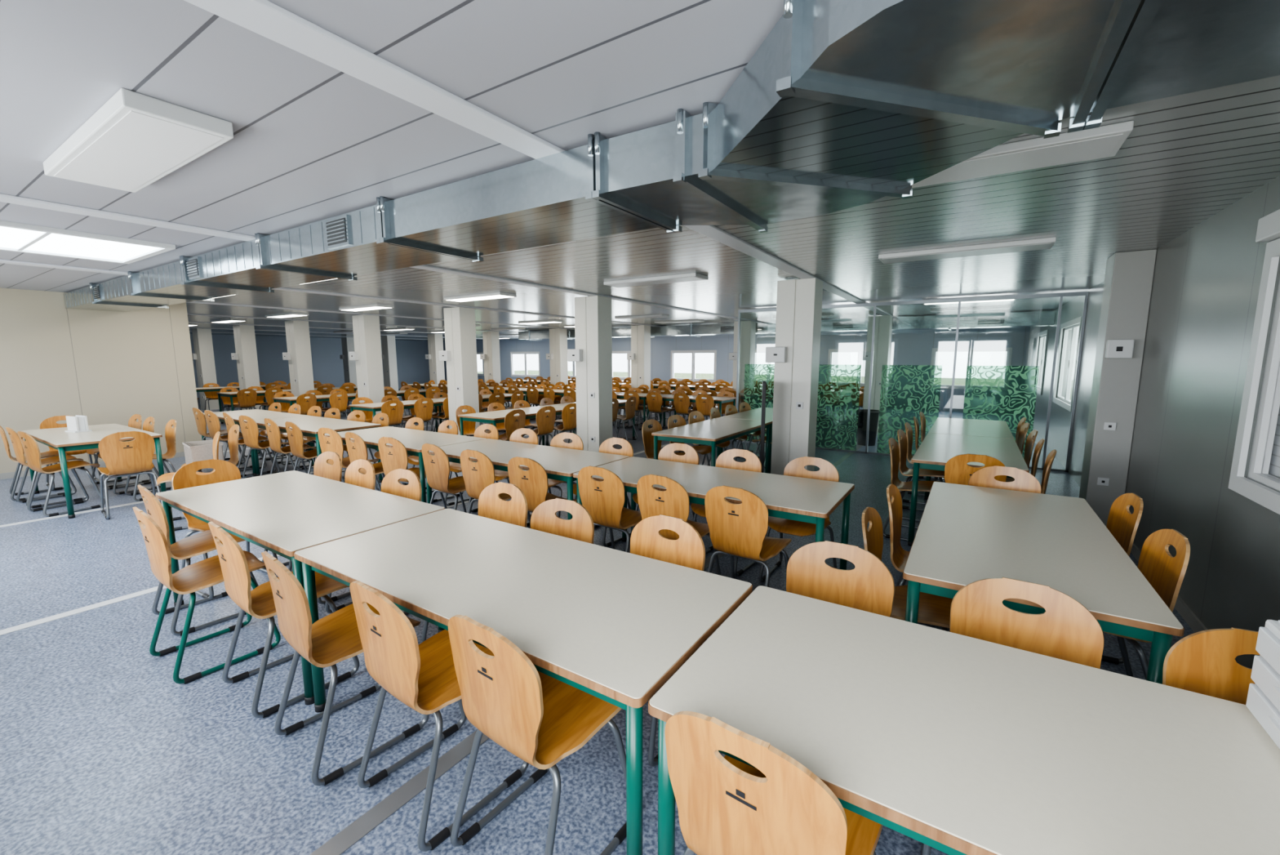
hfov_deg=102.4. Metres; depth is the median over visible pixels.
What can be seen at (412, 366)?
wall
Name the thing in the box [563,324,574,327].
ceiling light
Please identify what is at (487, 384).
dining table
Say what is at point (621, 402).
dining table
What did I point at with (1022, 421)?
dining chair
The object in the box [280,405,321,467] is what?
dining chair
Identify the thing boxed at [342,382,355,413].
dining chair
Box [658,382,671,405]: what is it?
dining chair
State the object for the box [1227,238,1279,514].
window
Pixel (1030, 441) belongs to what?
dining chair
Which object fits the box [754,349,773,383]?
window
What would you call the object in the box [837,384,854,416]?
dining chair
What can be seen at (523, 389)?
dining table
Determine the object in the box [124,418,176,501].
dining chair
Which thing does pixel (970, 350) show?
window
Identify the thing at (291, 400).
dining table
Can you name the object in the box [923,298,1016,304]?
ceiling light
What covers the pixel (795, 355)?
column
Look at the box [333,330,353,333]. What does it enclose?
ceiling light
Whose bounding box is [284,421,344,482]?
dining chair
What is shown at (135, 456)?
dining chair
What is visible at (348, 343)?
column
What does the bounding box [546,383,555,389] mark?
dining chair
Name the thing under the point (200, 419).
dining chair
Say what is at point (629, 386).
dining chair
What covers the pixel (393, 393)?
dining chair
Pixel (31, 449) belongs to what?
dining chair
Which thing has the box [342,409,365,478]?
dining chair
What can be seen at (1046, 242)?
ceiling light
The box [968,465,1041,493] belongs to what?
dining chair
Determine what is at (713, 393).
dining chair
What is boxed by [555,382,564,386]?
dining chair
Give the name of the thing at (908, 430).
dining chair
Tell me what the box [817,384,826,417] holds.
dining chair
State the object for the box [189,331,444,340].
trim
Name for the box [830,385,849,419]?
dining chair
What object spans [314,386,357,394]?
dining table
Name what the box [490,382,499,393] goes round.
dining chair
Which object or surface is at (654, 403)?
dining chair
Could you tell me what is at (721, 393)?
dining chair
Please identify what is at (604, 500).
dining chair
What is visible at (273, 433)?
dining chair
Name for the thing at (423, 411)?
dining chair
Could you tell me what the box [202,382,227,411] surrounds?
dining chair
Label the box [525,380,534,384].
dining chair
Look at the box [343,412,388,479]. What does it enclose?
dining chair
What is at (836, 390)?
dining chair
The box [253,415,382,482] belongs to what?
dining table
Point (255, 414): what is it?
dining table
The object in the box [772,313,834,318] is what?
ceiling light
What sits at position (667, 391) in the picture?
dining chair
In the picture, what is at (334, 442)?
dining chair
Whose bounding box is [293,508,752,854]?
dining table
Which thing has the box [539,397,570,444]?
dining chair
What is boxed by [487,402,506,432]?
dining chair
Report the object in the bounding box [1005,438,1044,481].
dining chair
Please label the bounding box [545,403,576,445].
dining chair
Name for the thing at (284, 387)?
dining chair
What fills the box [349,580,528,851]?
dining chair
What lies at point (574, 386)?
dining chair
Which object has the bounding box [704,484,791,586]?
dining chair
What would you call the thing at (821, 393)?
dining table
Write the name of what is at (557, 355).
column
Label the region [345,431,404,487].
dining chair
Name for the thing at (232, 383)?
dining chair
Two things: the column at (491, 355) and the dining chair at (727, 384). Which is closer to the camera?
the dining chair at (727, 384)
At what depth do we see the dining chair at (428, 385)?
15.22 m
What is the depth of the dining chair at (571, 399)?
9.78 m
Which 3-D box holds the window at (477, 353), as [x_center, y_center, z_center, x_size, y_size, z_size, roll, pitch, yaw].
[-8.014,-3.252,26.333,1.960,1.200,0.095,5,9,33]
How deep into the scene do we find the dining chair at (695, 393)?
11.52 m
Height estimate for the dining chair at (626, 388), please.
0.861 m
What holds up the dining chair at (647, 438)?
on the floor
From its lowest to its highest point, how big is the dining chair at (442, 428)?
0.861 m
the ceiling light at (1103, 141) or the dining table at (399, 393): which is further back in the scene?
the dining table at (399, 393)
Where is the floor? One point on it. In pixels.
(102, 752)
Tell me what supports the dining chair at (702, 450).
on the floor
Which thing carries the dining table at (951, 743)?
on the floor
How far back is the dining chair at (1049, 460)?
4.01 m
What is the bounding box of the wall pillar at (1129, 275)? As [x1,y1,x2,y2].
[1079,248,1156,527]
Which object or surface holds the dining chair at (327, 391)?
on the floor
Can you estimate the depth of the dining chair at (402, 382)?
15.84 m
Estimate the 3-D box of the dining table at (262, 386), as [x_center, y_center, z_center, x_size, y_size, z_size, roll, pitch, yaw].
[-10.923,-0.960,16.087,0.790,0.750,1.792,5,9,33]
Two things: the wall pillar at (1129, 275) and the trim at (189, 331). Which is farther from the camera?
the trim at (189, 331)
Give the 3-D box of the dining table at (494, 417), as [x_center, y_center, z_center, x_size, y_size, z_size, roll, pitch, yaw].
[-1.873,0.116,8.149,0.790,0.750,1.792,5,9,33]
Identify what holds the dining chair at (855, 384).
on the floor
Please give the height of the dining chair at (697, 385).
0.861 m
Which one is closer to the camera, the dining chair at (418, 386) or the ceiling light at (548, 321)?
the ceiling light at (548, 321)
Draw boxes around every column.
[191,328,219,409]
[231,324,262,409]
[282,320,314,410]
[339,337,357,386]
[348,314,384,417]
[381,335,399,396]
[425,333,444,384]
[439,306,479,436]
[480,331,500,383]
[546,328,568,402]
[567,295,612,452]
[626,324,650,415]
[728,320,755,412]
[765,277,822,475]
[860,315,893,432]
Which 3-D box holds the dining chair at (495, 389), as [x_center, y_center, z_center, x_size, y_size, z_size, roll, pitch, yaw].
[-3.625,-0.706,13.799,0.439,0.861,0.498,4,9,28]
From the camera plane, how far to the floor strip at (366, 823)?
1.86 m
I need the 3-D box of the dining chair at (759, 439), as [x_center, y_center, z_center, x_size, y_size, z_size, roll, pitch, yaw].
[1.831,0.202,7.103,0.498,0.861,0.439,6,9,35]
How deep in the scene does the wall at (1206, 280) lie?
3.19 m
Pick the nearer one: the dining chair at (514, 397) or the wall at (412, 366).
the dining chair at (514, 397)
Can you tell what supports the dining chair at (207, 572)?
on the floor
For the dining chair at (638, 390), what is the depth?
12.42 m
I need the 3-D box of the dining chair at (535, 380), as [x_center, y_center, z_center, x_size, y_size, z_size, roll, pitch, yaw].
[-3.715,-1.346,18.518,0.439,0.861,0.498,4,9,28]
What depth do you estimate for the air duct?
1.59 m
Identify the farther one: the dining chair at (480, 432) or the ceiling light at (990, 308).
the ceiling light at (990, 308)
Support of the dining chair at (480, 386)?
on the floor
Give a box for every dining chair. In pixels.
[0,425,71,501]
[5,426,85,508]
[17,431,105,516]
[39,415,101,490]
[85,413,151,487]
[97,416,160,493]
[97,431,161,519]
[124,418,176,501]
[133,506,280,684]
[137,484,258,635]
[155,431,220,530]
[171,458,278,599]
[180,424,239,472]
[192,407,243,462]
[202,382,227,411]
[204,409,252,469]
[208,520,359,717]
[219,386,247,422]
[222,412,276,476]
[226,382,239,410]
[233,388,257,426]
[239,414,297,478]
[240,402,286,459]
[247,386,267,409]
[257,387,283,409]
[259,381,268,408]
[259,404,304,463]
[261,551,429,786]
[262,450,342,571]
[264,417,316,474]
[265,382,280,410]
[274,380,286,388]
[274,385,289,395]
[274,391,294,412]
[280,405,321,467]
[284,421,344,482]
[287,393,316,414]
[291,458,375,604]
[297,407,343,469]
[305,390,333,414]
[313,381,323,407]
[316,385,335,414]
[317,426,381,491]
[321,391,347,417]
[322,382,346,413]
[324,468,421,614]
[329,388,350,410]
[339,384,354,416]
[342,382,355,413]
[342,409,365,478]
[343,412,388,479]
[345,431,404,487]
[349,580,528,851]
[351,396,383,422]
[371,400,404,427]
[373,417,426,489]
[377,435,447,508]
[381,395,413,427]
[383,386,406,415]
[384,388,397,424]
[400,381,409,408]
[400,385,413,414]
[400,387,419,423]
[402,397,434,431]
[408,393,439,431]
[408,419,463,502]
[413,382,435,408]
[422,442,466,512]
[422,481,527,641]
[424,382,435,411]
[425,380,435,397]
[425,386,442,421]
[431,396,448,431]
[433,391,448,431]
[438,382,447,395]
[444,423,498,511]
[448,614,626,854]
[455,404,491,435]
[460,448,530,524]
[478,384,488,393]
[478,393,482,424]
[479,388,505,423]
[480,391,506,431]
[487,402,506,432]
[488,381,509,407]
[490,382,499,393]
[493,385,510,408]
[494,427,538,517]
[498,408,525,440]
[499,379,509,406]
[502,382,511,406]
[505,377,513,383]
[505,382,516,407]
[505,390,523,409]
[507,386,528,406]
[507,456,577,512]
[513,400,550,445]
[515,377,524,383]
[516,382,537,406]
[520,383,531,406]
[522,405,555,444]
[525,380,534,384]
[526,386,545,419]
[526,431,583,526]
[527,384,546,406]
[528,377,537,383]
[530,381,549,405]
[530,497,594,543]
[531,382,542,406]
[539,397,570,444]
[540,378,549,384]
[543,387,559,422]
[544,384,562,417]
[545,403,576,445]
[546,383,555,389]
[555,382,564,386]
[558,385,576,418]
[560,395,576,443]
[563,384,574,389]
[563,387,576,401]
[568,379,575,385]
[573,437,633,546]
[577,465,641,552]
[612,380,619,387]
[612,386,620,423]
[612,391,629,428]
[612,398,619,437]
[616,395,637,440]
[617,386,639,419]
[617,387,642,425]
[619,383,631,415]
[622,391,647,430]
[629,442,699,547]
[630,514,705,766]
[635,384,648,417]
[635,386,657,420]
[635,388,661,426]
[636,473,720,575]
[641,418,685,458]
[646,391,671,426]
[648,385,670,418]
[653,379,670,403]
[654,387,676,422]
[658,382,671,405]
[660,389,686,427]
[665,711,882,854]
[667,414,711,466]
[668,379,676,390]
[668,386,689,420]
[673,392,693,422]
[675,382,688,389]
[676,388,693,421]
[684,380,693,391]
[684,390,707,420]
[688,410,729,465]
[689,386,710,417]
[690,381,702,408]
[690,448,761,575]
[694,382,707,391]
[695,394,715,416]
[701,380,711,385]
[701,389,723,419]
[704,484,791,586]
[707,407,746,465]
[710,382,720,404]
[713,391,734,413]
[715,383,728,404]
[715,386,733,405]
[720,381,729,386]
[724,390,744,410]
[724,404,760,462]
[737,401,766,457]
[738,387,755,412]
[751,435,771,467]
[755,385,773,407]
[759,456,839,582]
[767,383,773,404]
[786,540,894,617]
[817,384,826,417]
[817,384,833,414]
[818,382,837,412]
[822,386,844,422]
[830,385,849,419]
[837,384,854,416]
[840,382,860,413]
[848,387,863,422]
[862,506,952,631]
[882,437,942,541]
[886,483,949,628]
[897,429,944,521]
[902,422,945,504]
[911,416,919,480]
[918,411,944,480]
[920,577,1104,854]
[944,453,1006,484]
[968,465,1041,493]
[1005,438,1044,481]
[1015,417,1026,444]
[1017,422,1029,453]
[1023,429,1037,467]
[1040,448,1057,493]
[1101,492,1143,663]
[1102,528,1190,679]
[1162,626,1259,704]
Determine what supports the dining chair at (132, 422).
on the floor
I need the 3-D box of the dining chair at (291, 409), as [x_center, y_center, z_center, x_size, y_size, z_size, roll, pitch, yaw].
[-5.552,0.084,7.973,0.439,0.861,0.498,5,9,33]
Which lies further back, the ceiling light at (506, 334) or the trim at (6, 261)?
the ceiling light at (506, 334)
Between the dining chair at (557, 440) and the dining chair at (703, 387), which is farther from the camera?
the dining chair at (703, 387)
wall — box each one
[0,287,202,473]
[189,333,430,399]
[443,326,1030,414]
[734,291,1088,471]
[1022,175,1279,668]
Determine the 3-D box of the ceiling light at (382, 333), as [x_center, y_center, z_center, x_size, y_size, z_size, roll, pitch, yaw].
[-9.118,-3.468,19.064,1.220,0.038,0.310,5,9,33]
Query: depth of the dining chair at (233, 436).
5.64 m
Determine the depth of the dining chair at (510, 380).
18.88 m
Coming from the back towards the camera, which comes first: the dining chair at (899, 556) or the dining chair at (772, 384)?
the dining chair at (772, 384)
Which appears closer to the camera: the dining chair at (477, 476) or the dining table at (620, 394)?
the dining chair at (477, 476)
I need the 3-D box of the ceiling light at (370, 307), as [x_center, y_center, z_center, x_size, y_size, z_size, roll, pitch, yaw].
[-4.875,-2.123,9.145,1.220,0.038,0.310,5,9,33]
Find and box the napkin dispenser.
[64,414,92,432]
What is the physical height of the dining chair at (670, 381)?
0.861 m
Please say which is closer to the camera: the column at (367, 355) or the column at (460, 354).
the column at (460, 354)
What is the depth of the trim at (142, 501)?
5.25 m
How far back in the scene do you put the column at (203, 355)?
15.68 m
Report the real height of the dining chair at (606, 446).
0.861 m
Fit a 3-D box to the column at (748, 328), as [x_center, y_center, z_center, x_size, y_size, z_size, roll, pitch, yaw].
[2.507,-1.360,12.677,0.525,2.460,0.434,5,9,33]
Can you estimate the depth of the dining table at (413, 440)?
5.39 m
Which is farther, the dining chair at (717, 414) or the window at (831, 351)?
the window at (831, 351)
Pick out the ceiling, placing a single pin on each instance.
(313, 140)
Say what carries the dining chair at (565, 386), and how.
on the floor
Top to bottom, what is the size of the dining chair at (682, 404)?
0.861 m
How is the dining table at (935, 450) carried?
on the floor
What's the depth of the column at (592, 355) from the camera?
7.55 m
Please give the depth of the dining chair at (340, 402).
11.06 m
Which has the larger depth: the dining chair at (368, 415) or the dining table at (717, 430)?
the dining chair at (368, 415)
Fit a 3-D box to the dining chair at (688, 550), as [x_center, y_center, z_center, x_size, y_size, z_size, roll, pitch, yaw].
[0.002,0.863,2.224,0.439,0.861,0.498,6,10,36]
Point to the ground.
(957, 381)
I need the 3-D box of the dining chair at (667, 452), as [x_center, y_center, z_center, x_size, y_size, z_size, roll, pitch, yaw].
[0.210,0.588,4.252,0.439,0.861,0.499,5,9,35]
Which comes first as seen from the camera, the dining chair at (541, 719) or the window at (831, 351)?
the dining chair at (541, 719)
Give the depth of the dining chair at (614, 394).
11.64 m
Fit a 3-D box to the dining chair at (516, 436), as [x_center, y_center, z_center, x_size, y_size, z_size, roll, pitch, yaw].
[-1.304,0.463,5.175,0.439,0.861,0.498,5,9,32]
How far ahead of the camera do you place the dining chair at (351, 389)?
14.08 m
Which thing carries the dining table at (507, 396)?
on the floor
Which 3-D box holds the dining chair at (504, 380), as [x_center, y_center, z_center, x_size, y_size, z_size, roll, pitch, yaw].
[-4.569,-1.102,16.721,0.439,0.861,0.499,5,9,33]
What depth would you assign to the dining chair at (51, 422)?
6.40 m
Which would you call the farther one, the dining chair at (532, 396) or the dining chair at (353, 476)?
the dining chair at (532, 396)
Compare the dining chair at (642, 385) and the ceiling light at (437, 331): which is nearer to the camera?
the dining chair at (642, 385)
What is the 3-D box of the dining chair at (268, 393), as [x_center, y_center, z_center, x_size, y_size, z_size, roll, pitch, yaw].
[-9.149,-0.564,12.751,0.498,0.861,0.439,4,9,29]
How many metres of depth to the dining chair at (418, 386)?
15.55 m
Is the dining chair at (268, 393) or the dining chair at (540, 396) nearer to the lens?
the dining chair at (268, 393)
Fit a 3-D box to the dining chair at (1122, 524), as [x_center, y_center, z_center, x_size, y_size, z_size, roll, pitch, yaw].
[2.425,0.771,2.902,0.499,0.861,0.439,4,9,29]
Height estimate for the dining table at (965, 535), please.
0.750 m
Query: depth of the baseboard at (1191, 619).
3.12 m
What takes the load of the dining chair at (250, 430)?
on the floor
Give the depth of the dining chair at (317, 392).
11.67 m
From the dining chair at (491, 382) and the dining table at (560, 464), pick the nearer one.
the dining table at (560, 464)
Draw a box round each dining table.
[21,423,166,518]
[155,470,444,705]
[195,386,262,409]
[196,408,312,475]
[216,389,291,424]
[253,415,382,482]
[260,382,326,409]
[271,392,356,408]
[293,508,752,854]
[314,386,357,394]
[324,426,485,502]
[348,398,444,449]
[387,389,443,415]
[408,383,447,389]
[421,438,630,541]
[439,393,526,423]
[457,405,575,445]
[481,386,543,407]
[485,383,534,406]
[512,379,550,384]
[520,385,569,397]
[528,389,576,404]
[544,399,635,445]
[573,456,854,569]
[614,391,662,423]
[622,388,689,422]
[629,383,682,411]
[645,394,736,427]
[648,585,1279,854]
[651,417,772,473]
[679,391,759,415]
[680,384,732,390]
[720,407,773,473]
[817,389,861,395]
[902,481,1184,684]
[907,432,1029,546]
[928,417,1013,493]
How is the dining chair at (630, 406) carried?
on the floor
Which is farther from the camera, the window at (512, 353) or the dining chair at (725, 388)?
the window at (512, 353)
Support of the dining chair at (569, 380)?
on the floor
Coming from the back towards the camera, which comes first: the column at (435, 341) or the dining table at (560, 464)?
the column at (435, 341)
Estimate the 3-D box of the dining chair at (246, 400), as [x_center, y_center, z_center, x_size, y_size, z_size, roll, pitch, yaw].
[-9.448,-0.501,12.288,0.498,0.861,0.439,5,9,32]
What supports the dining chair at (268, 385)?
on the floor
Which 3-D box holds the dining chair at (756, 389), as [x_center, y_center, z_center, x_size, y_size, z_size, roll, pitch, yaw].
[3.380,-0.721,13.907,0.439,0.861,0.498,6,10,38]
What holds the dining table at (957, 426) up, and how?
on the floor
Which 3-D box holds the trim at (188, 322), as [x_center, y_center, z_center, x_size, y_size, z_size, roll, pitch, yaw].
[-8.262,-3.277,17.582,0.150,0.018,14.780,5,9,33]
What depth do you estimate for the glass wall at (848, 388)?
8.05 m
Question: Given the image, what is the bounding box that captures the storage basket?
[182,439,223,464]
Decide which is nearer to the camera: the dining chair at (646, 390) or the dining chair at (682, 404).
the dining chair at (682, 404)
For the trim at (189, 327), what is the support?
attached to the ceiling
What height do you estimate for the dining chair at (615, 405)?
0.861 m
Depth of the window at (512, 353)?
24.72 m
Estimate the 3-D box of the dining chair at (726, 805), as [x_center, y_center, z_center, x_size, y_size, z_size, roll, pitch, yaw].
[0.339,0.994,1.255,0.439,0.861,0.498,6,10,37]
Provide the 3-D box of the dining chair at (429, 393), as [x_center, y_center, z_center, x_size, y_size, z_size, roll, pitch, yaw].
[-5.387,-0.618,13.149,0.498,0.861,0.439,6,10,36]
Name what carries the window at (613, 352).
in the wall at (911, 347)
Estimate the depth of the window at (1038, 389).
11.25 m
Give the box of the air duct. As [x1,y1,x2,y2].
[63,0,1279,311]
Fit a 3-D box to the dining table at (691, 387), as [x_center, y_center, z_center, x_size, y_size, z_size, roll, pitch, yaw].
[2.019,-0.833,15.149,1.792,0.750,0.790,5,9,33]
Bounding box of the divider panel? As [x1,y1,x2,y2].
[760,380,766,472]
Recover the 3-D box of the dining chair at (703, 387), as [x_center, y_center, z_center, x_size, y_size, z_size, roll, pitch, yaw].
[1.503,-0.581,12.879,0.439,0.861,0.499,5,9,31]
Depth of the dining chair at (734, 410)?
7.98 m
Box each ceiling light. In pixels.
[0,220,175,263]
[43,88,233,192]
[210,318,246,323]
[265,312,308,317]
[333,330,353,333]
[338,304,394,311]
[380,333,407,334]
[382,328,414,330]
[430,330,444,333]
[444,292,516,302]
[480,240,574,256]
[489,327,525,330]
[498,333,518,335]
[518,320,563,324]
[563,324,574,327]
[604,272,707,287]
[614,314,669,319]
[654,319,704,323]
[748,311,776,313]
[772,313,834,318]
[878,236,1056,263]
[911,120,1133,187]
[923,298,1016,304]
[929,305,1010,312]
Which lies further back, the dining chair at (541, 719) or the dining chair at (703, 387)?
the dining chair at (703, 387)
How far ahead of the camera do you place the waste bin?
9.30 m
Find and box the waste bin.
[856,408,879,445]
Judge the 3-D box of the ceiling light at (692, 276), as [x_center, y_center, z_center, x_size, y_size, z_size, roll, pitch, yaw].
[0.163,-1.686,5.915,1.220,0.038,0.310,5,9,33]
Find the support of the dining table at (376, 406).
on the floor
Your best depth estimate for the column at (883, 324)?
10.89 m
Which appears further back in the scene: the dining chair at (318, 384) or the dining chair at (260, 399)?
the dining chair at (318, 384)
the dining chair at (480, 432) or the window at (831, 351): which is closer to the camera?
the dining chair at (480, 432)
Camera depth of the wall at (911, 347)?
16.01 m
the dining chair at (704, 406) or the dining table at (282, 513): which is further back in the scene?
the dining chair at (704, 406)
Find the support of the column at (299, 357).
on the floor
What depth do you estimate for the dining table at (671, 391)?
13.11 m
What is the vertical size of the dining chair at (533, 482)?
0.861 m
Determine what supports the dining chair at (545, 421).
on the floor
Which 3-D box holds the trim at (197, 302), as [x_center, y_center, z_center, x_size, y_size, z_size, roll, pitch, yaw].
[-3.225,-2.840,14.352,0.150,0.018,14.780,5,9,33]
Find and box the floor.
[0,387,1194,854]
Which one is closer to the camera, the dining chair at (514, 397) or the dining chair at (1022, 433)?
the dining chair at (1022, 433)
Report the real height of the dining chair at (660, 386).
0.861 m
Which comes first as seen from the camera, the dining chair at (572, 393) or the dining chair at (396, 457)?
the dining chair at (396, 457)
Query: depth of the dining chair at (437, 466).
4.42 m
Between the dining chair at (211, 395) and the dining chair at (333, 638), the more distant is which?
the dining chair at (211, 395)
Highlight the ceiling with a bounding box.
[0,0,1279,341]
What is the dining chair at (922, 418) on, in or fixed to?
on the floor
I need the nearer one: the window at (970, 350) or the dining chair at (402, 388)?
the dining chair at (402, 388)
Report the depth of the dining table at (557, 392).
12.91 m
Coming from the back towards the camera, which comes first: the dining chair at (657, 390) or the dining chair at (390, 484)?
the dining chair at (657, 390)
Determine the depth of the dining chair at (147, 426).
6.29 m
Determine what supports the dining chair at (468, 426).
on the floor
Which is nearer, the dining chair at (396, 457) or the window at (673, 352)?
the dining chair at (396, 457)
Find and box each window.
[476,351,484,375]
[510,351,540,377]
[568,361,575,377]
[612,351,631,379]
[670,350,716,382]
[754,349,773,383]
[826,348,893,386]
[928,347,1012,390]
[1031,329,1048,395]
[1053,315,1082,411]
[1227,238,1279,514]
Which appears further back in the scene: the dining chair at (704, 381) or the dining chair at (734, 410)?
the dining chair at (704, 381)
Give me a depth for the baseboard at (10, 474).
7.03 m
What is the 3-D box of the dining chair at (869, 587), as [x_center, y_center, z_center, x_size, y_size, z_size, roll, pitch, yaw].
[0.670,0.910,1.878,0.439,0.861,0.499,5,9,31]
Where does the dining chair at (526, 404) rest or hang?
on the floor
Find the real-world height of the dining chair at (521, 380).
0.861 m
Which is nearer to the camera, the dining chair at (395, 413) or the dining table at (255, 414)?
the dining table at (255, 414)
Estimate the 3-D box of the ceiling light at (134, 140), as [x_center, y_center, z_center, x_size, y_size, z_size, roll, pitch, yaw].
[-2.159,-1.168,2.177,1.220,0.060,0.310,5,9,33]
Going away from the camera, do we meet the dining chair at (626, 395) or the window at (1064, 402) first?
the window at (1064, 402)
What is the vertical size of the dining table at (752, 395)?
0.750 m
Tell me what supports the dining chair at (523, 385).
on the floor
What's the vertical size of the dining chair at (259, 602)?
0.861 m
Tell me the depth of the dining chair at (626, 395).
11.37 m
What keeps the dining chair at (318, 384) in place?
on the floor
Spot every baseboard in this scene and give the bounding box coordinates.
[0,451,185,479]
[1130,542,1207,632]
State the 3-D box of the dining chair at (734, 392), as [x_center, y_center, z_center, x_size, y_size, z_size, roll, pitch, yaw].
[2.203,-0.426,11.736,0.439,0.861,0.498,6,10,39]
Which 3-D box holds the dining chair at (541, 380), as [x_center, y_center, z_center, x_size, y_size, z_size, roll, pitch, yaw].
[-3.232,-1.302,18.193,0.439,0.861,0.498,4,9,27]
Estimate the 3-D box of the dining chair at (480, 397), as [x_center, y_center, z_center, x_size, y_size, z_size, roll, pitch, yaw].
[-3.508,-0.263,10.529,0.498,0.861,0.439,4,9,27]
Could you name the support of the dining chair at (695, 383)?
on the floor
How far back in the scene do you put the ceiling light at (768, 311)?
9.79 m
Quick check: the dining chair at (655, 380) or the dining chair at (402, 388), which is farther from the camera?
the dining chair at (655, 380)
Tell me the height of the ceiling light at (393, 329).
0.038 m
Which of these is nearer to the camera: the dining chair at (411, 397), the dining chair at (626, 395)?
the dining chair at (411, 397)
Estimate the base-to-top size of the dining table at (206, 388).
0.750 m
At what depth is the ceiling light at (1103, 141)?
2.19 m
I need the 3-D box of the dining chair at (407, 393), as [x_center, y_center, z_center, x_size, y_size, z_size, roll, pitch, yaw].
[-5.704,-0.547,12.629,0.498,0.861,0.439,5,9,32]
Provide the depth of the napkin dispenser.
5.83 m
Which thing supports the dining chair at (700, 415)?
on the floor
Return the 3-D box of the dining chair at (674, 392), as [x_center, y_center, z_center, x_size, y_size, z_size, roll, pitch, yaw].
[0.765,-0.422,11.706,0.439,0.861,0.498,6,10,36]
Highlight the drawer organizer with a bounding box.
[1245,619,1279,748]
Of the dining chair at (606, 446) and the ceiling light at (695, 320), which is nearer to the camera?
the dining chair at (606, 446)
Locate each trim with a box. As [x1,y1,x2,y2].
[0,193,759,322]
[0,258,656,326]
[0,413,654,527]
[0,443,670,635]
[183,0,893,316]
[186,301,573,328]
[187,313,518,333]
[188,321,518,337]
[189,327,501,339]
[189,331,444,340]
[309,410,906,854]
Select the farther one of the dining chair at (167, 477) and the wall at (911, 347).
the wall at (911, 347)
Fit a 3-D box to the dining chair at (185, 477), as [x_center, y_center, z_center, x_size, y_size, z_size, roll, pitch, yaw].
[-2.899,0.676,3.603,0.499,0.861,0.439,4,9,29]
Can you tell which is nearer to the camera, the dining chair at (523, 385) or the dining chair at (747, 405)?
the dining chair at (747, 405)
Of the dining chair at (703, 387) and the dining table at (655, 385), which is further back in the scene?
the dining table at (655, 385)
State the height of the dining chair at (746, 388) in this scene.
0.861 m
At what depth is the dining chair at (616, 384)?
16.25 m
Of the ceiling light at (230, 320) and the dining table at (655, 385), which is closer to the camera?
the ceiling light at (230, 320)
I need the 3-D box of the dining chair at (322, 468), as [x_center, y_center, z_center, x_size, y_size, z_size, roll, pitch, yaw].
[-2.526,0.642,3.856,0.439,0.861,0.498,5,9,33]
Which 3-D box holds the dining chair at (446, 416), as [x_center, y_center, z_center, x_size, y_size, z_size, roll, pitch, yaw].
[-3.799,-0.197,10.043,0.498,0.861,0.439,4,9,30]
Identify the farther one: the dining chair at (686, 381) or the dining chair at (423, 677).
the dining chair at (686, 381)
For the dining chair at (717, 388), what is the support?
on the floor
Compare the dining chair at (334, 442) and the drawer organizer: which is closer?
the drawer organizer
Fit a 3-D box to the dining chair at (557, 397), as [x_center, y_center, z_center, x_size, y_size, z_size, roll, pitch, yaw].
[-2.337,-0.688,13.664,0.439,0.861,0.499,6,10,39]
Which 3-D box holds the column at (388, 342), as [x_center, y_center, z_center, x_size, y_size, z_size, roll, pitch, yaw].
[-10.171,-2.462,20.805,0.525,2.460,0.434,5,9,33]
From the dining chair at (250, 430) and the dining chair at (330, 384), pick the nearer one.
the dining chair at (250, 430)
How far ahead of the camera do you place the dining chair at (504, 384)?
15.40 m
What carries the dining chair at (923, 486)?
on the floor
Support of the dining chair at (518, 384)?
on the floor
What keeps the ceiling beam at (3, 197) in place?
attached to the ceiling
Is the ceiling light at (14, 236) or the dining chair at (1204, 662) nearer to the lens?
the dining chair at (1204, 662)
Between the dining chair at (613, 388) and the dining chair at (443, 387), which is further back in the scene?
the dining chair at (443, 387)
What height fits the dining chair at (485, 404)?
0.861 m
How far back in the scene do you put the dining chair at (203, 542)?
3.06 m
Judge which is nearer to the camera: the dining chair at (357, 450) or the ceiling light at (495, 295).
the dining chair at (357, 450)
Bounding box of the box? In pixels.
[1255,208,1279,242]
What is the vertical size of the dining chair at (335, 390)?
0.861 m
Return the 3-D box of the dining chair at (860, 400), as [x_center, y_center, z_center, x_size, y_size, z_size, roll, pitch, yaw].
[5.418,-0.543,12.599,0.439,0.861,0.498,6,10,39]
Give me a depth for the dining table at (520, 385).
15.00 m
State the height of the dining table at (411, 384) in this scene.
0.750 m
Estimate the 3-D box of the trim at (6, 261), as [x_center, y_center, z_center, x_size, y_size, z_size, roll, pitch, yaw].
[-1.675,-2.420,11.252,0.150,0.018,18.350,5,9,33]
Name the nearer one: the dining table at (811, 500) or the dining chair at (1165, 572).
the dining chair at (1165, 572)
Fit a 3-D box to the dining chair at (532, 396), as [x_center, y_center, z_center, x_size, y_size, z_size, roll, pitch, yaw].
[-2.596,-0.619,13.154,0.439,0.861,0.498,5,9,33]
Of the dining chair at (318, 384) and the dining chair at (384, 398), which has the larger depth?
the dining chair at (318, 384)
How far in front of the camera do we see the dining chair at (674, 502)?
3.23 m
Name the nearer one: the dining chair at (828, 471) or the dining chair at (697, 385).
the dining chair at (828, 471)
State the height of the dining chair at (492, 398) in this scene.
0.861 m
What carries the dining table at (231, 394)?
on the floor
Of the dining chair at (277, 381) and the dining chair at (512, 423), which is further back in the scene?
the dining chair at (277, 381)
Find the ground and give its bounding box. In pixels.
[477,369,1072,399]

